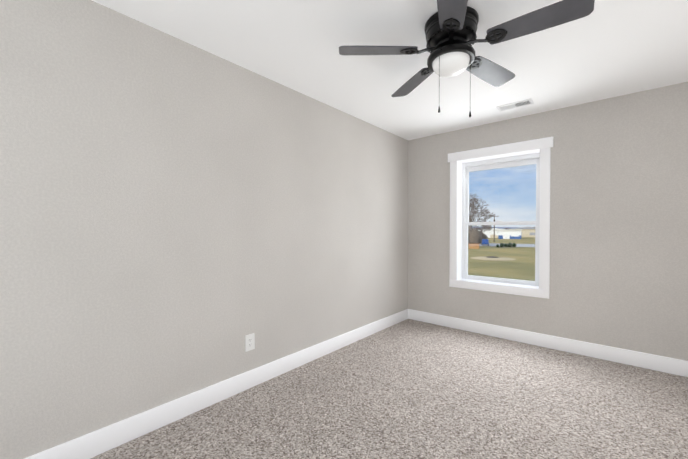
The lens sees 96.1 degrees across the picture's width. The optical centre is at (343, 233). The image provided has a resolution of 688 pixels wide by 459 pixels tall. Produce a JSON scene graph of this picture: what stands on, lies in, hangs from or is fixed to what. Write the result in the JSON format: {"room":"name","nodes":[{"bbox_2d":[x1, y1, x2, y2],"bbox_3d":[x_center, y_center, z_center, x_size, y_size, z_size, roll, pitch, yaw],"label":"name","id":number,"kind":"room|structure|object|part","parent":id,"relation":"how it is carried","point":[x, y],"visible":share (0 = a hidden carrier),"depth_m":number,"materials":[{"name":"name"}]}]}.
{"room":"empty bedroom","nodes":[
{"label":"empty bedroom","id":0,"kind":"room"},
{"bbox_2d":[0,0,407,458],"bbox_3d":[-0.590,-0.033,2.724,0.240,2.440,4.702,1,1,41],"label":"wall","id":1,"kind":"structure","parent":0,"point":[179,218],"depth_m":1.90,"materials":[{"name":"paint"}]},
{"bbox_2d":[24,309,407,458],"bbox_3d":[-0.493,1.121,2.653,0.016,0.134,4.222,1,1,41],"label":"baseboard","id":2,"kind":"structure","parent":1,"relation":"attached to","point":[101,440],"depth_m":2.05,"materials":[{"name":"white paint"}]},
{"bbox_2d":[245,333,254,351],"bbox_3d":[-0.725,0.841,2.386,0.008,0.124,0.080,1,1,41],"label":"electrical outlet","id":3,"kind":"object","parent":1,"relation":"attached to","point":[249,342],"visible":1,"depth_m":2.38,"materials":[{"name":"white plastic"}]},
{"bbox_2d":[90,319,687,458],"bbox_3d":[0.620,1.259,1.699,3.430,0.120,4.702,1,1,41],"label":"floor","id":4,"kind":"structure","parent":0,"point":[410,389],"depth_m":2.10,"materials":[{"name":"carpet"}]},
{"bbox_2d":[92,0,687,139],"bbox_3d":[0.620,-1.301,1.669,3.430,0.120,4.702,1,1,41],"label":"ceiling","id":5,"kind":"structure","parent":0,"point":[605,49],"depth_m":2.12,"materials":[{"name":"white paint"}]},
{"bbox_2d":[339,0,594,116],"bbox_3d":[0.668,-0.955,1.818,1.252,0.577,1.282,1,1,41],"label":"fan","id":6,"kind":"object","parent":5,"relation":"hanging from","point":[450,29],"visible":1,"depth_m":1.74,"materials":[{"name":"black metal"}]},
{"bbox_3d":[0.632,-0.981,1.833,0.209,0.080,0.209,1,1,41],"label":"lamp shade","id":7,"kind":"part","parent":6,"relation":"part of","materials":[{"name":"white glass"}]},
{"bbox_2d":[496,99,533,110],"bbox_3d":[1.671,-1.253,3.027,0.305,0.009,0.145,1,1,41],"label":"ceiling vent","id":8,"kind":"object","parent":5,"relation":"in","point":[526,102],"visible":1,"depth_m":3.02,"materials":[{"name":"white metal"}]},
{"bbox_2d":[408,82,687,360],"bbox_3d":[2.074,-0.041,3.376,2.950,2.440,0.240,1,1,41],"label":"wall","id":9,"kind":"structure","parent":0,"point":[618,221],"depth_m":2.94,"materials":[{"name":"paint"}]},
{"bbox_2d":[448,137,553,298],"bbox_3d":[1.790,-0.161,3.600,1.095,1.655,0.267,1,1,41],"label":"window","id":10,"kind":"structure","parent":9,"relation":"in","point":[544,145],"depth_m":3.53,"materials":[{"name":"white paint"}]},
{"bbox_2d":[457,149,539,288],"bbox_3d":[1.776,-0.153,3.584,0.895,1.490,0.170,1,1,41],"label":"liner","id":11,"kind":"object","parent":10,"relation":"attached to","point":[459,225],"visible":0.56,"depth_m":3.82,"materials":[{"name":"white paint"}]},
{"bbox_3d":[1.851,-0.154,3.671,0.895,1.490,0.080,1,1,41],"label":"vinyl frame","id":12,"kind":"part","parent":10,"relation":"part of","materials":[{"name":"white plastic"}]},
{"bbox_3d":[1.836,0.208,3.657,0.805,0.719,0.036,1,1,41],"label":"window sash","id":13,"kind":"part","parent":10,"relation":"part of","materials":[{"name":"clear glass"}]},
{"bbox_3d":[1.848,-0.123,3.668,0.741,1.310,0.030,1,1,41],"label":"glass","id":14,"kind":"part","parent":10,"relation":"part of","materials":[{"name":"clear glass"}]},
{"bbox_3d":[1.857,-0.467,3.674,0.805,0.735,0.024,1,1,41],"label":"window sash","id":15,"kind":"part","parent":10,"relation":"part of","materials":[{"name":"clear glass"}]},
{"bbox_2d":[408,309,687,376],"bbox_3d":[1.991,1.113,3.292,2.950,0.134,0.016,1,1,41],"label":"baseboard","id":16,"kind":"structure","parent":9,"relation":"attached to","point":[679,367],"depth_m":3.09,"materials":[{"name":"white paint"}]},
{"label":"outside","id":17,"kind":"structure","parent":0,"visible":0},
{"bbox_2d":[468,237,534,280],"bbox_3d":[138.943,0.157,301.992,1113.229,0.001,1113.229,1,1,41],"label":"ground","id":18,"kind":"structure","parent":17,"point":[474,266],"depth_m":35.57,"materials":[{"name":"green plant"}]},
{"bbox_2d":[468,243,478,249],"bbox_3d":[19.898,2.340,56.658,9.140,1.250,0.070,0,1,14],"label":"fence","id":19,"kind":"object","parent":18,"relation":"on","point":[475,247],"depth_m":55.80,"materials":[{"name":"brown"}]},
{"bbox_2d":[468,226,487,243],"bbox_3d":[33.321,0.147,84.680,11.264,7.193,15.472,1,1,41],"label":"brush","id":20,"kind":"object","parent":18,"relation":"on","point":[473,239],"depth_m":79.88,"materials":[{"name":"plant"}]},
{"bbox_2d":[468,193,494,244],"bbox_3d":[26.338,-2.974,67.594,13.858,11.860,19.617,1,1,41],"label":"trees","id":21,"kind":"object","parent":18,"relation":"on","point":[473,201],"depth_m":64.75,"materials":[{"name":"brown plant"}]},
{"bbox_2d":[479,228,505,237],"bbox_3d":[70.849,-0.157,145.363,14.800,4.600,10.600,0,1,26],"label":"building","id":22,"kind":"structure","parent":18,"relation":"on","point":[489,235],"depth_m":141.28,"materials":[{"name":"white"}]},
{"bbox_2d":[471,256,515,260],"bbox_3d":[18.774,3.033,39.108,5.200,0.290,5.200,1,1,41],"label":"dirt","id":23,"kind":"object","parent":18,"relation":"on","point":[495,258],"depth_m":38.04,"materials":[{"name":"beige soil"}]},
{"bbox_2d":[473,227,520,228],"bbox_3d":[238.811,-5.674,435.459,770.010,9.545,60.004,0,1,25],"label":"hills","id":24,"kind":"structure","parent":18,"relation":"on","point":[501,227],"depth_m":427.38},
{"bbox_2d":[469,243,534,246],"bbox_3d":[39.513,2.782,73.629,170.188,0.075,14.999,0,1,25],"label":"road","id":25,"kind":"structure","parent":18,"relation":"on","point":[517,245],"depth_m":75.91,"materials":[{"name":"grey asphalt"}]},
{"bbox_2d":[482,239,488,245],"bbox_3d":[33.029,2.088,72.325,1.472,1.467,3.840,0,1,24],"label":"pickup","id":26,"kind":"object","parent":25,"relation":"on","point":[485,241],"depth_m":71.47,"materials":[{"name":"blue metal"}]},
{"bbox_2d":[496,242,515,247],"bbox_3d":[34.011,2.477,64.857,5.738,1.106,0.889,0,1,-25],"label":"shrubs","id":27,"kind":"object","parent":18,"relation":"on","point":[506,245],"depth_m":64.69,"materials":[{"name":"green plant"}]},
{"bbox_2d":[498,230,520,238],"bbox_3d":[68.120,0.377,127.234,8.600,3.950,10.600,0,1,28],"label":"building","id":28,"kind":"structure","parent":18,"relation":"on","point":[508,233],"depth_m":122.80,"materials":[{"name":"white"}]},
{"bbox_2d":[509,227,534,236],"bbox_3d":[92.788,-0.684,156.352,16.800,5.400,12.600,0,1,31],"label":"building","id":29,"kind":"structure","parent":18,"relation":"on","point":[524,233],"depth_m":151.30,"materials":[{"name":"beige"}]}
]}

